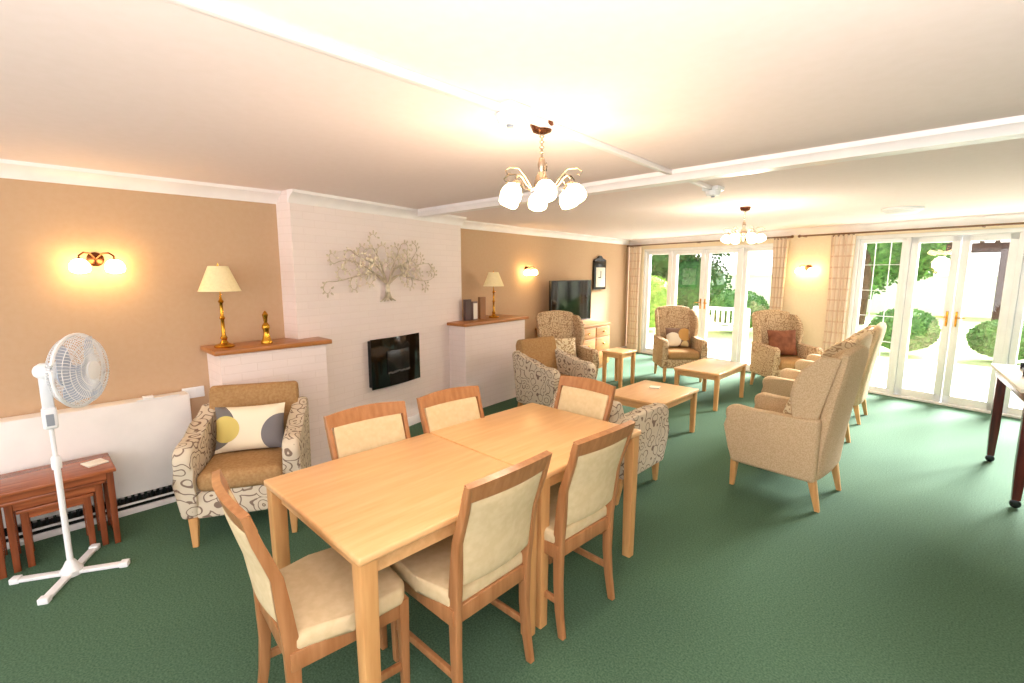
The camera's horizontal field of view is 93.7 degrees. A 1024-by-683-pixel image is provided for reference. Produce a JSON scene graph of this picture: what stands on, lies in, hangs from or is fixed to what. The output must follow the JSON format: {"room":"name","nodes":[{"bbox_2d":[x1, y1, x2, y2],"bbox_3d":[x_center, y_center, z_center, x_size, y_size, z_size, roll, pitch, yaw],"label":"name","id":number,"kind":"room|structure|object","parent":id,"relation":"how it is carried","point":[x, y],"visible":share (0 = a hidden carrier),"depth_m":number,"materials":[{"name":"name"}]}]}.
{"room":"care facility","nodes":[
{"label":"care facility","id":0,"kind":"room"},
{"bbox_2d":[0,178,284,420],"bbox_3d":[-3.356,0.121,2.619,0.200,2.250,4.200,8,11,44],"label":"wall","id":1,"kind":"structure","parent":0,"point":[151,321],"depth_m":3.23,"materials":[{"name":"beige paint"}]},
{"bbox_2d":[18,484,172,526],"bbox_3d":[-3.313,1.201,2.662,0.018,0.100,4.100,8,11,44],"label":"baseboard","id":2,"kind":"structure","parent":1,"relation":"attached to","point":[122,498],"depth_m":3.14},
{"bbox_2d":[69,252,125,273],"bbox_3d":[-2.626,-0.498,3.037,0.143,0.136,0.276,8,11,44],"label":"wall lamp","id":3,"kind":"object","parent":1,"relation":"attached to","point":[78,265],"visible":1,"depth_m":3.05,"materials":[{"name":"white glass"}]},
{"bbox_2d":[0,159,280,203],"bbox_3d":[-3.258,-0.932,2.369,0.075,0.095,4.200,8,11,44],"label":"trim","id":4,"kind":"structure","parent":1,"relation":"attached to","point":[10,169],"depth_m":3.13,"materials":[{"name":"white paint"}]},
{"bbox_2d":[182,386,204,397],"bbox_3d":[-2.350,0.376,3.542,0.016,0.080,0.140,8,11,44],"label":"wall socket","id":5,"kind":"object","parent":1,"relation":"attached to","point":[198,391],"visible":0.8,"depth_m":3.55,"materials":[{"name":"white plastic"}]},
{"bbox_2d":[207,344,331,465],"bbox_3d":[-1.894,0.557,3.810,0.335,1.045,0.760,8,11,44],"label":"wall","id":6,"kind":"structure","parent":0,"point":[307,365],"depth_m":3.74,"materials":[{"name":"paint"}]},
{"bbox_2d":[200,337,331,355],"bbox_3d":[-1.881,0.025,3.720,0.370,0.035,0.840,8,11,44],"label":"mantel shelf","id":7,"kind":"object","parent":6,"relation":"on","point":[281,343],"visible":0.9,"depth_m":3.61,"materials":[{"name":"brown wood"}]},
{"bbox_2d":[197,263,240,347],"bbox_3d":[-2.087,-0.257,3.445,0.270,0.600,0.270,8,11,44],"label":"table lamp","id":8,"kind":"object","parent":7,"relation":"on","point":[217,278],"visible":1,"depth_m":3.36,"materials":[{"name":"beige fabric"}]},
{"bbox_2d":[261,311,272,343],"bbox_3d":[-1.870,-0.110,3.647,0.084,0.250,0.084,8,11,44],"label":"figurine","id":9,"kind":"object","parent":7,"relation":"on","point":[266,339],"visible":1,"depth_m":3.63,"materials":[{"name":"gold metal"}]},
{"bbox_2d":[276,190,461,431],"bbox_3d":[-1.361,-0.215,4.940,0.450,2.250,2.212,5,10,30],"label":"wall","id":10,"kind":"structure","parent":0,"point":[306,233],"depth_m":4.45,"materials":[{"name":"paint"}]},
{"bbox_2d":[287,189,466,225],"bbox_3d":[-1.135,-1.262,4.653,0.076,0.095,2.252,5,10,30],"label":"trim","id":11,"kind":"structure","parent":10,"relation":"attached to","point":[293,195],"depth_m":4.29,"materials":[{"name":"white paint"}]},
{"bbox_2d":[320,230,436,301],"bbox_3d":[-1.210,-0.716,4.601,0.036,0.668,1.511,5,10,30],"label":"wall art","id":12,"kind":"object","parent":10,"relation":"attached to","point":[383,279],"visible":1,"depth_m":4.58,"materials":[{"name":"beige metal"}]},
{"bbox_2d":[367,333,419,390],"bbox_3d":[-1.158,0.184,4.798,0.100,0.480,0.671,5,10,30],"label":"fire","id":13,"kind":"object","parent":10,"relation":"attached to","point":[392,361],"visible":1,"depth_m":4.72,"materials":[{"name":"black plastic"}]},
{"bbox_2d":[407,413,420,425],"bbox_3d":[-1.108,0.854,5.061,0.020,0.100,2.012,5,10,30],"label":"baseboard","id":14,"kind":"structure","parent":10,"relation":"attached to","point":[414,419],"depth_m":5.14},
{"bbox_2d":[449,320,524,407],"bbox_3d":[-0.385,0.246,6.080,0.520,1.010,1.120,6,10,38],"label":"wall","id":15,"kind":"structure","parent":0,"point":[480,355],"depth_m":5.77,"materials":[{"name":"paint"}]},
{"bbox_2d":[447,314,528,326],"bbox_3d":[-0.369,-0.269,5.993,0.560,0.035,1.200,6,10,38],"label":"mantel shelf","id":16,"kind":"object","parent":15,"relation":"on","point":[502,318],"visible":0.64,"depth_m":5.75,"materials":[{"name":"brown wood"}]},
{"bbox_2d":[463,299,471,320],"bbox_3d":[-0.533,-0.377,5.735,0.040,0.250,0.100,6,10,38],"label":"book","id":17,"kind":"object","parent":16,"relation":"on","point":[467,302],"visible":1,"depth_m":5.71,"materials":[{"name":"paper"}]},
{"bbox_2d":[471,301,477,319],"bbox_3d":[-0.458,-0.376,5.830,0.040,0.220,0.080,6,10,38],"label":"book","id":18,"kind":"object","parent":16,"relation":"on","point":[474,304],"visible":0.88,"depth_m":5.81,"materials":[{"name":"paper"}]},
{"bbox_2d":[478,297,485,318],"bbox_3d":[-0.371,-0.416,5.936,0.040,0.270,0.100,6,10,38],"label":"book","id":19,"kind":"object","parent":16,"relation":"on","point":[481,300],"visible":1,"depth_m":5.91,"materials":[{"name":"brown paper"}]},
{"bbox_2d":[483,271,503,317],"bbox_3d":[-0.232,-0.597,6.070,0.265,0.590,0.265,8,11,44],"label":"table lamp","id":20,"kind":"object","parent":16,"relation":"on","point":[493,278],"visible":1,"depth_m":5.98,"materials":[{"name":"beige fabric"}]},
{"bbox_2d":[0,0,1023,239],"bbox_3d":[1.376,-1.111,2.929,8.500,0.100,11.700,8,11,44],"label":"ceiling","id":21,"kind":"structure","parent":0,"point":[157,88],"depth_m":1.76,"materials":[{"name":"paint"}]},
{"bbox_2d":[163,0,544,126],"bbox_3d":[-1.321,-0.694,0.495,0.030,0.028,4.201,8,11,43],"label":"ceiling beam","id":22,"kind":"structure","parent":21,"relation":"attached to","point":[212,8],"depth_m":1.33,"materials":[{"name":"white paint"}]},
{"bbox_2d":[489,100,531,127],"bbox_3d":[-0.007,-0.867,1.857,0.120,0.076,0.120,8,11,44],"label":"smoke detector","id":23,"kind":"object","parent":21,"relation":"attached to","point":[512,113],"visible":0.97,"depth_m":1.82,"materials":[{"name":"white plastic"}]},
{"bbox_2d":[499,120,586,210],"bbox_3d":[0.128,-0.761,2.078,0.395,0.349,0.401,8,11,44],"label":"chandelier","id":24,"kind":"object","parent":21,"relation":"hanging from","point":[572,194],"visible":0.97,"depth_m":2.01,"materials":[{"name":"white glass"}]},
{"bbox_2d":[540,119,671,174],"bbox_3d":[0.561,-0.986,2.508,0.030,0.028,1.345,7,11,40],"label":"trim","id":25,"kind":"structure","parent":21,"relation":"attached to","point":[559,129],"depth_m":2.37,"materials":[{"name":"white paint"}]},
{"bbox_2d":[689,181,712,189],"bbox_3d":[1.296,-1.108,3.354,0.030,0.028,0.613,7,11,40],"label":"trim","id":26,"kind":"structure","parent":21,"relation":"attached to","point":[698,183],"depth_m":3.41,"materials":[{"name":"white paint"}]},
{"bbox_2d":[702,185,724,197],"bbox_3d":[1.509,-1.120,3.601,0.120,0.076,0.120,8,11,44],"label":"smoke detector","id":27,"kind":"object","parent":21,"relation":"attached to","point":[716,190],"visible":0.95,"depth_m":3.56,"materials":[{"name":"white plastic"}]},
{"bbox_2d":[721,206,766,243],"bbox_3d":[2.280,-1.143,4.715,0.395,0.349,0.401,8,11,44],"label":"chandelier","id":28,"kind":"object","parent":21,"relation":"hanging from","point":[734,238],"visible":1,"depth_m":4.66,"materials":[{"name":"white glass"}]},
{"bbox_2d":[881,206,924,214],"bbox_3d":[3.891,-1.297,4.785,0.340,0.065,0.340,8,11,44],"label":"ceiling light","id":29,"kind":"object","parent":21,"relation":"attached to","point":[902,210],"visible":1,"depth_m":4.68,"materials":[{"name":"white plastic"}]},
{"bbox_2d":[884,210,920,214],"bbox_3d":[3.891,-1.282,4.787,0.300,0.035,0.300,8,11,44],"label":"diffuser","id":30,"kind":"object","parent":29,"relation":"attached to","point":[889,212],"depth_m":4.73,"materials":[{"name":"white plastic"}]},
{"bbox_2d":[0,352,1023,682],"bbox_3d":[1.313,1.224,3.202,8.500,0.100,11.520,8,11,44],"label":"floor","id":31,"kind":"structure","parent":0,"point":[912,571],"depth_m":2.47,"materials":[{"name":"green carpet"}]},
{"bbox_2d":[0,480,108,572],"bbox_3d":[-2.660,1.025,2.812,0.300,0.405,0.430,8,11,44],"label":"table","id":32,"kind":"object","parent":31,"relation":"on","point":[9,508],"visible":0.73,"depth_m":2.68,"materials":[{"name":"brown wood"}]},
{"bbox_2d":[15,492,96,567],"bbox_3d":[-2.657,1.058,2.813,0.260,0.340,0.320,8,11,44],"label":"table","id":33,"kind":"object","parent":31,"relation":"on","point":[25,514],"visible":0.63,"depth_m":2.69,"materials":[{"name":"brown wood"}]},
{"bbox_2d":[0,453,121,579],"bbox_3d":[-2.664,0.992,2.811,0.360,0.470,0.540,8,11,44],"label":"table","id":34,"kind":"object","parent":31,"relation":"on","point":[31,482],"visible":0.97,"depth_m":2.76,"materials":[{"name":"brown wood"}]},
{"bbox_2d":[80,458,108,467],"bbox_3d":[-2.531,0.735,2.911,0.100,0.008,0.100,4,9,27],"label":"coaster","id":35,"kind":"object","parent":34,"relation":"on","point":[98,461],"visible":1,"depth_m":2.90,"materials":[{"name":"paper"}]},
{"bbox_2d":[8,333,130,605],"bbox_3d":[-2.344,0.609,2.520,0.459,1.313,0.453,4,9,27],"label":"pedestal fan","id":36,"kind":"object","parent":31,"relation":"on","point":[81,381],"visible":1,"depth_m":2.47,"materials":[{"name":"white plastic"}]},
{"bbox_2d":[0,391,191,549],"bbox_3d":[-3.027,0.837,2.808,0.132,0.778,1.980,8,11,44],"label":"heater","id":37,"kind":"object","parent":31,"relation":"on","point":[140,436],"visible":0.56,"depth_m":3.15,"materials":[{"name":"metal"}]},
{"bbox_2d":[4,485,174,541],"bbox_3d":[-3.027,1.138,2.852,0.112,0.090,1.960,8,11,44],"label":"grille","id":38,"kind":"object","parent":37,"relation":"attached to","point":[46,527],"depth_m":3.14,"materials":[{"name":"black metal"}]},
{"bbox_2d":[172,381,310,547],"bbox_3d":[-1.712,0.752,3.148,0.670,0.850,0.692,-3,9,-18],"label":"armchair","id":39,"kind":"object","parent":31,"relation":"on","point":[194,459],"visible":0.79,"depth_m":2.94,"materials":[{"name":"fabric"}]},
{"bbox_2d":[197,447,282,491],"bbox_3d":[-1.691,0.790,3.089,0.470,0.120,0.500,-3,9,-18],"label":"seat cushion","id":40,"kind":"object","parent":39,"relation":"on","point":[243,470],"depth_m":2.91,"materials":[{"name":"brown fabric"}]},
{"bbox_2d":[215,402,284,453],"bbox_3d":[-1.731,0.570,3.182,0.422,0.288,0.162,-3,9,-19],"label":"cushion","id":41,"kind":"object","parent":39,"relation":"on","point":[259,426],"visible":0.99,"depth_m":3.13,"materials":[{"name":"beige fabric"}]},
{"bbox_2d":[212,469,409,682],"bbox_3d":[-0.716,0.906,1.740,0.551,0.948,0.444,-7,11,-40],"label":"dining chair","id":42,"kind":"object","parent":31,"relation":"on","point":[307,604],"visible":0.94,"depth_m":1.62,"materials":[{"name":"brown wood"}]},
{"bbox_2d":[323,401,410,649],"bbox_3d":[-0.584,0.820,2.336,0.444,0.948,0.551,-7,11,-41],"label":"dining chair","id":43,"kind":"object","parent":31,"relation":"on","point":[362,428],"visible":0.38,"depth_m":2.42,"materials":[{"name":"beige fabric"}]},
{"bbox_2d":[264,433,537,682],"bbox_3d":[-0.464,0.954,2.103,0.820,0.750,0.850,8,11,44],"label":"dining table","id":44,"kind":"object","parent":31,"relation":"on","point":[378,507],"visible":0.75,"depth_m":1.88,"materials":[{"name":"brown wood"}]},
{"bbox_2d":[416,386,484,433],"bbox_3d":[-0.201,0.769,2.683,0.444,0.948,0.551,-8,11,-43],"label":"dining chair","id":45,"kind":"object","parent":31,"relation":"on","point":[448,407],"visible":0.23,"depth_m":2.77,"materials":[{"name":"beige fabric"}]},
{"bbox_2d":[390,450,551,682],"bbox_3d":[-0.173,0.879,1.929,0.551,0.948,0.444,8,11,43],"label":"dining chair","id":46,"kind":"object","parent":31,"relation":"on","point":[488,553],"visible":0.89,"depth_m":1.76,"materials":[{"name":"beige fabric"}]},
{"bbox_2d":[430,403,640,628],"bbox_3d":[0.133,0.866,2.709,0.820,0.750,0.850,8,11,44],"label":"dining table","id":47,"kind":"object","parent":31,"relation":"on","point":[513,436],"visible":0.57,"depth_m":2.61,"materials":[{"name":"brown wood"}]},
{"bbox_2d":[512,336,596,406],"bbox_3d":[0.467,0.417,5.389,0.670,0.870,0.692,-7,11,-40],"label":"armchair","id":48,"kind":"object","parent":31,"relation":"on","point":[539,364],"visible":0.66,"depth_m":5.33,"materials":[{"name":"fabric"}]},
{"bbox_2d":[536,310,598,378],"bbox_3d":[0.695,0.157,6.413,0.655,1.091,0.789,-2,9,-16],"label":"wingback armchair","id":49,"kind":"object","parent":31,"relation":"on","point":[558,324],"visible":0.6,"depth_m":6.60,"materials":[{"name":"beige fabric"}]},
{"bbox_2d":[555,338,576,356],"bbox_3d":[0.692,0.091,6.417,0.361,0.273,0.148,-2,9,-16],"label":"cushion","id":50,"kind":"object","parent":49,"relation":"on","point":[567,345],"visible":0.55,"depth_m":6.38,"materials":[{"name":"beige fabric"}]},
{"bbox_2d":[535,320,610,367],"bbox_3d":[1.036,0.113,7.838,0.526,0.770,1.540,6,10,38],"label":"sideboard","id":51,"kind":"object","parent":31,"relation":"on","point":[597,337],"visible":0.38,"depth_m":7.98,"materials":[{"name":"brown wood"}]},
{"bbox_2d":[549,280,590,324],"bbox_3d":[0.948,-0.616,7.674,0.240,0.720,1.120,7,11,41],"label":"television","id":52,"kind":"object","parent":51,"relation":"on","point":[574,296],"visible":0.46,"depth_m":7.63,"materials":[{"name":"black plastic"}]},
{"bbox_2d":[554,376,615,533],"bbox_3d":[0.305,0.728,2.967,0.551,0.948,0.444,-8,11,-43],"label":"dining chair","id":53,"kind":"object","parent":31,"relation":"on","point":[588,397],"visible":0.35,"depth_m":3.05,"materials":[{"name":"beige fabric"}]},
{"bbox_2d":[544,420,635,640],"bbox_3d":[0.247,0.821,2.328,0.444,0.948,0.551,-8,11,-43],"label":"dining chair","id":54,"kind":"object","parent":31,"relation":"on","point":[582,505],"visible":0.81,"depth_m":2.13,"materials":[{"name":"beige fabric"}]},
{"bbox_2d":[549,391,668,504],"bbox_3d":[0.742,0.724,3.725,0.670,0.740,0.692,8,11,44],"label":"armchair","id":55,"kind":"object","parent":31,"relation":"on","point":[651,419],"visible":0.38,"depth_m":3.50,"materials":[{"name":"fabric"}]},
{"bbox_2d":[602,347,636,387],"bbox_3d":[1.554,0.372,6.990,0.340,0.500,0.400,8,11,44],"label":"side table","id":56,"kind":"object","parent":31,"relation":"on","point":[617,353],"visible":0.97,"depth_m":6.93,"materials":[{"name":"brown wood"}]},
{"bbox_2d":[614,380,698,432],"bbox_3d":[1.391,0.714,4.801,0.600,0.450,0.820,8,11,44],"label":"coffee table","id":57,"kind":"object","parent":31,"relation":"on","point":[639,394],"visible":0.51,"depth_m":4.71,"materials":[{"name":"brown wood"}]},
{"bbox_2d":[649,385,660,388],"bbox_3d":[1.460,0.466,4.909,0.100,0.008,0.100,4,9,27],"label":"coaster","id":58,"kind":"object","parent":57,"relation":"on","point":[651,386],"visible":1,"depth_m":4.88,"materials":[{"name":"paper"}]},
{"bbox_2d":[652,305,707,381],"bbox_3d":[2.557,0.013,7.404,0.655,1.091,0.789,0,8,3],"label":"wingback armchair","id":59,"kind":"object","parent":31,"relation":"on","point":[671,316],"visible":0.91,"depth_m":7.43,"materials":[{"name":"beige fabric"}]},
{"bbox_2d":[665,328,689,346],"bbox_3d":[2.559,-0.065,7.426,0.361,0.292,0.152,0,8,2],"label":"cushion","id":60,"kind":"object","parent":59,"relation":"on","point":[675,336],"visible":0.99,"depth_m":7.38,"materials":[{"name":"fabric"}]},
{"bbox_2d":[668,347,699,359],"bbox_3d":[2.551,0.177,7.310,0.470,0.125,0.500,0,8,3],"label":"seat cushion","id":61,"kind":"object","parent":59,"relation":"on","point":[674,353],"depth_m":7.08,"materials":[{"name":"beige fabric"}]},
{"bbox_2d":[674,358,746,410],"bbox_3d":[2.520,0.526,6.103,0.560,0.450,0.920,8,11,44],"label":"coffee table","id":62,"kind":"object","parent":31,"relation":"on","point":[710,369],"visible":0.91,"depth_m":5.93,"materials":[{"name":"brown wood"}]},
{"bbox_2d":[750,310,822,384],"bbox_3d":[3.750,0.126,6.664,0.655,1.081,0.789,0,8,-1],"label":"wingback armchair","id":63,"kind":"object","parent":31,"relation":"on","point":[766,360],"visible":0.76,"depth_m":6.71,"materials":[{"name":"beige fabric"}]},
{"bbox_2d":[767,330,796,354],"bbox_3d":[3.750,0.015,6.662,0.401,0.350,0.162,0,8,0],"label":"cushion","id":64,"kind":"object","parent":63,"relation":"on","point":[785,340],"visible":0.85,"depth_m":6.61,"materials":[{"name":"red fabric"}]},
{"bbox_2d":[779,355,805,369],"bbox_3d":[3.752,0.284,6.569,0.470,0.125,0.500,0,8,-1],"label":"seat cushion","id":65,"kind":"object","parent":63,"relation":"on","point":[785,361],"depth_m":6.36,"materials":[{"name":"beige fabric"}]},
{"bbox_2d":[724,345,868,512],"bbox_3d":[2.091,0.550,3.560,0.613,1.131,0.761,-7,11,-41],"label":"wingback armchair","id":66,"kind":"object","parent":31,"relation":"on","point":[806,444],"visible":1,"depth_m":3.28,"materials":[{"name":"beige fabric"}]},
{"bbox_2d":[783,398,791,414],"bbox_3d":[2.103,0.508,3.541,0.382,0.292,0.154,-7,11,-40],"label":"cushion","id":67,"kind":"object","parent":66,"relation":"on","point":[787,410],"visible":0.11,"depth_m":3.43,"materials":[{"name":"beige fabric"}]},
{"bbox_2d":[761,332,871,442],"bbox_3d":[2.880,0.425,4.561,0.595,1.091,0.761,-8,12,-44],"label":"wingback armchair","id":68,"kind":"object","parent":31,"relation":"on","point":[782,385],"visible":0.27,"depth_m":4.49,"materials":[{"name":"beige fabric"}]},
{"bbox_2d":[795,322,886,424],"bbox_3d":[3.698,0.299,5.434,0.761,1.091,0.595,8,11,43],"label":"wingback armchair","id":69,"kind":"object","parent":31,"relation":"on","point":[878,331],"visible":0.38,"depth_m":5.11,"materials":[{"name":"beige fabric"}]},
{"bbox_2d":[985,363,1023,507],"bbox_3d":[4.116,0.711,3.445,0.920,0.845,1.160,6,10,37],"label":"side table","id":70,"kind":"object","parent":31,"relation":"on","point":[1011,376],"visible":1,"depth_m":3.67,"materials":[{"name":"wood"}]},
{"bbox_2d":[1020,362,1023,376],"bbox_3d":[4.142,0.239,3.574,0.480,0.050,0.420,8,11,44],"label":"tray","id":71,"kind":"object","parent":70,"relation":"on","point":[1021,363],"visible":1,"depth_m":3.87,"materials":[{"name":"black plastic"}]},
{"bbox_2d":[461,228,629,348],"bbox_3d":[0.689,-0.645,7.909,0.200,2.250,5.250,6,10,38],"label":"wall","id":72,"kind":"structure","parent":0,"point":[482,252],"depth_m":7.29,"materials":[{"name":"beige paint"}]},
{"bbox_2d":[524,266,537,274],"bbox_3d":[0.262,-1.036,7.027,0.143,0.136,0.276,6,10,38],"label":"wall lamp","id":73,"kind":"object","parent":72,"relation":"attached to","point":[527,271],"visible":1,"depth_m":7.04,"materials":[{"name":"white glass"}]},
{"bbox_2d":[461,220,630,244],"bbox_3d":[0.796,-1.699,7.670,0.076,0.095,5.250,6,10,38],"label":"trim","id":74,"kind":"structure","parent":72,"relation":"attached to","point":[474,225],"depth_m":7.12,"materials":[{"name":"white paint"}]},
{"bbox_2d":[592,256,605,289],"bbox_3d":[1.600,-1.255,8.773,0.060,0.610,0.460,6,10,38],"label":"wall clock","id":75,"kind":"object","parent":72,"relation":"attached to","point":[599,264],"visible":1,"depth_m":8.71,"materials":[{"name":"black plastic"}]},
{"bbox_2d":[417,115,1023,216],"bbox_3d":[1.556,-0.976,2.570,7.320,0.065,0.175,8,11,44],"label":"ceiling beam","id":76,"kind":"structure","parent":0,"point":[1008,128],"depth_m":2.50,"materials":[{"name":"white paint"}]},
{"bbox_2d":[626,222,1023,352],"bbox_3d":[4.850,-0.441,6.496,0.221,2.250,8.400,-6,10,-34],"label":"wall","id":77,"kind":"structure","parent":0,"point":[805,296],"depth_m":7.03,"materials":[{"name":"beige paint"}]},
{"bbox_2d":[643,251,670,352],"bbox_3d":[2.847,-0.750,9.362,0.070,1.980,0.572,-6,10,-34],"label":"window","id":78,"kind":"structure","parent":77,"relation":"in","point":[649,254],"depth_m":9.51,"materials":[{"name":"white plastic"}]},
{"bbox_2d":[671,249,705,337],"bbox_3d":[3.201,-0.669,8.807,0.119,1.980,0.662,-6,10,-34],"label":"door","id":79,"kind":"structure","parent":77,"relation":"in","point":[676,254],"depth_m":8.61,"materials":[{"name":"white plastic"}]},
{"bbox_2d":[641,243,772,371],"bbox_3d":[3.407,-0.641,8.542,0.121,2.060,2.660,-6,10,-34],"label":"trim","id":80,"kind":"structure","parent":77,"relation":"attached to","point":[742,247],"depth_m":8.34,"materials":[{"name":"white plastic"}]},
{"bbox_2d":[627,235,793,246],"bbox_3d":[3.250,-1.733,8.373,0.113,0.044,3.224,-6,10,-34],"label":"curtain rod","id":81,"kind":"object","parent":77,"relation":"attached to","point":[791,236],"visible":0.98,"depth_m":8.34,"materials":[{"name":"wood"}]},
{"bbox_2d":[626,245,641,350],"bbox_3d":[2.442,-0.860,9.630,0.050,2.101,0.305,-6,10,-34],"label":"curtain","id":82,"kind":"object","parent":81,"relation":"hanging from","point":[635,252],"visible":0.94,"depth_m":9.62,"materials":[{"name":"fabric"}]},
{"bbox_2d":[769,237,788,309],"bbox_3d":[4.033,-0.527,7.332,0.050,2.101,0.236,-6,10,-34],"label":"curtain","id":83,"kind":"object","parent":81,"relation":"hanging from","point":[780,246],"visible":0.6,"depth_m":7.25,"materials":[{"name":"fabric"}]},
{"bbox_2d":[701,248,740,361],"bbox_3d":[3.581,-0.590,8.258,0.119,1.980,0.662,-6,10,-34],"label":"door","id":84,"kind":"structure","parent":77,"relation":"in","point":[709,252],"depth_m":8.35,"materials":[{"name":"white plastic"}]},
{"bbox_2d":[737,247,772,368],"bbox_3d":[3.976,-0.513,7.731,0.070,1.980,0.572,-6,10,-34],"label":"window","id":85,"kind":"structure","parent":77,"relation":"in","point":[747,250],"depth_m":7.89,"materials":[{"name":"white plastic"}]},
{"bbox_2d":[795,265,815,273],"bbox_3d":[4.260,-1.046,6.955,0.143,0.136,0.276,-6,10,-34],"label":"wall lamp","id":86,"kind":"object","parent":77,"relation":"attached to","point":[810,270],"visible":1,"depth_m":6.97,"materials":[{"name":"white glass"}]},
{"bbox_2d":[630,212,1023,244],"bbox_3d":[4.729,-1.495,6.259,0.075,0.095,8.400,-6,10,-34],"label":"trim","id":87,"kind":"structure","parent":77,"relation":"attached to","point":[1010,217],"depth_m":6.29,"materials":[{"name":"white paint"}]},
{"bbox_2d":[851,238,906,392],"bbox_3d":[4.875,-0.345,6.428,0.070,2.020,0.510,-6,10,-34],"label":"window","id":88,"kind":"structure","parent":77,"relation":"in","point":[863,244],"depth_m":6.36,"materials":[{"name":"white plastic"}]},
{"bbox_2d":[798,222,1023,237],"bbox_3d":[5.307,-1.302,5.401,0.113,0.044,3.944,-6,10,-34],"label":"curtain rod","id":89,"kind":"object","parent":77,"relation":"attached to","point":[1018,223],"visible":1,"depth_m":5.82,"materials":[{"name":"wood"}]},
{"bbox_2d":[822,233,855,351],"bbox_3d":[4.499,-0.429,6.659,0.050,2.101,0.305,-6,10,-34],"label":"curtain","id":90,"kind":"object","parent":89,"relation":"hanging from","point":[842,247],"visible":0.79,"depth_m":6.61,"materials":[{"name":"fabric"}]},
{"bbox_2d":[894,235,962,401],"bbox_3d":[5.158,-0.280,5.977,0.119,2.020,0.466,-6,10,-34],"label":"door","id":91,"kind":"structure","parent":77,"relation":"in","point":[936,395],"depth_m":5.95,"materials":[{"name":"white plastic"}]},
{"bbox_2d":[846,227,1023,418],"bbox_3d":[5.583,-0.205,5.396,0.121,2.100,3.120,-6,10,-34],"label":"trim","id":92,"kind":"structure","parent":77,"relation":"attached to","point":[1020,256],"depth_m":6.02,"materials":[{"name":"white plastic"}]},
{"bbox_2d":[941,232,1020,410],"bbox_3d":[5.430,-0.223,5.584,0.119,2.020,0.475,-6,10,-34],"label":"door","id":93,"kind":"structure","parent":77,"relation":"in","point":[947,397],"depth_m":5.61,"materials":[{"name":"white plastic"}]},
{"bbox_2d":[1002,259,1023,415],"bbox_3d":[5.779,-0.156,5.122,0.070,2.020,0.590,-6,10,-34],"label":"window","id":94,"kind":"structure","parent":77,"relation":"in","point":[1019,314],"depth_m":5.34,"materials":[{"name":"white plastic"}]},
{"label":"outside","id":95,"kind":"structure","parent":0,"visible":0},
{"bbox_2d":[648,308,1023,366],"bbox_3d":[12.783,-1.711,23.852,65.000,0.050,28.000,8,11,44],"label":"lawn","id":96,"kind":"structure","parent":95,"point":[966,356],"depth_m":11.06,"materials":[{"name":"green plant"}]},
{"bbox_2d":[649,275,677,327],"bbox_3d":[4.064,-1.171,14.040,1.510,1.558,1.531,8,11,44],"label":"bush","id":97,"kind":"object","parent":96,"relation":"on","point":[658,287],"visible":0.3,"depth_m":13.46,"materials":[{"name":"green plant"}]},
{"bbox_2d":[651,253,734,312],"bbox_3d":[6.881,-3.554,18.748,4.528,5.024,4.377,6,10,37],"label":"tree","id":98,"kind":"object","parent":96,"relation":"on","point":[689,268],"visible":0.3,"depth_m":17.72,"materials":[{"name":"green plant"}]},
{"bbox_2d":[709,289,769,327],"bbox_3d":[6.408,-0.904,13.600,1.607,1.180,1.611,8,11,44],"label":"bush","id":99,"kind":"object","parent":96,"relation":"on","point":[755,302],"visible":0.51,"depth_m":13.19,"materials":[{"name":"green plant"}]},
{"bbox_2d":[724,274,1023,319],"bbox_3d":[12.154,-2.430,23.096,45.000,1.580,0.300,8,11,44],"label":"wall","id":100,"kind":"structure","parent":96,"relation":"on","point":[930,293],"depth_m":18.78,"materials":[{"name":"white"}]},
{"bbox_2d":[858,242,950,324],"bbox_3d":[11.568,-3.079,15.249,3.968,5.087,3.634,-6,10,-34],"label":"tree","id":101,"kind":"object","parent":96,"relation":"on","point":[931,256],"visible":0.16,"depth_m":14.98,"materials":[{"name":"green plant"}]},
{"bbox_2d":[868,308,940,351],"bbox_3d":[8.149,-0.258,10.005,1.215,0.946,1.243,8,11,44],"label":"bush","id":102,"kind":"object","parent":96,"relation":"on","point":[925,331],"visible":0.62,"depth_m":9.60,"materials":[{"name":"green plant"}]},
{"bbox_2d":[946,240,1009,320],"bbox_3d":[11.141,-1.116,10.948,2.000,2.460,1.500,8,11,44],"label":"pergola","id":103,"kind":"object","parent":96,"relation":"on","point":[997,246],"visible":0.23,"depth_m":10.61,"materials":[{"name":"wood"}]},
{"bbox_2d":[966,319,1023,359],"bbox_3d":[9.404,-0.046,9.077,1.254,0.802,1.249,8,11,44],"label":"bush","id":104,"kind":"object","parent":96,"relation":"on","point":[981,338],"visible":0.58,"depth_m":9.06,"materials":[{"name":"green plant"}]},
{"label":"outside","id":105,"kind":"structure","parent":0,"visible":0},
{"bbox_2d":[648,334,1023,407],"bbox_3d":[4.503,0.615,7.649,24.000,0.050,7.000,8,11,44],"label":"patio","id":106,"kind":"structure","parent":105,"point":[970,381],"depth_m":7.95,"materials":[{"name":"stone"}]},
{"bbox_2d":[693,306,750,346],"bbox_3d":[4.735,-0.348,11.077,1.260,0.870,0.460,7,11,39],"label":"garden bench","id":107,"kind":"object","parent":106,"relation":"on","point":[723,309],"visible":0.41,"depth_m":11.09,"materials":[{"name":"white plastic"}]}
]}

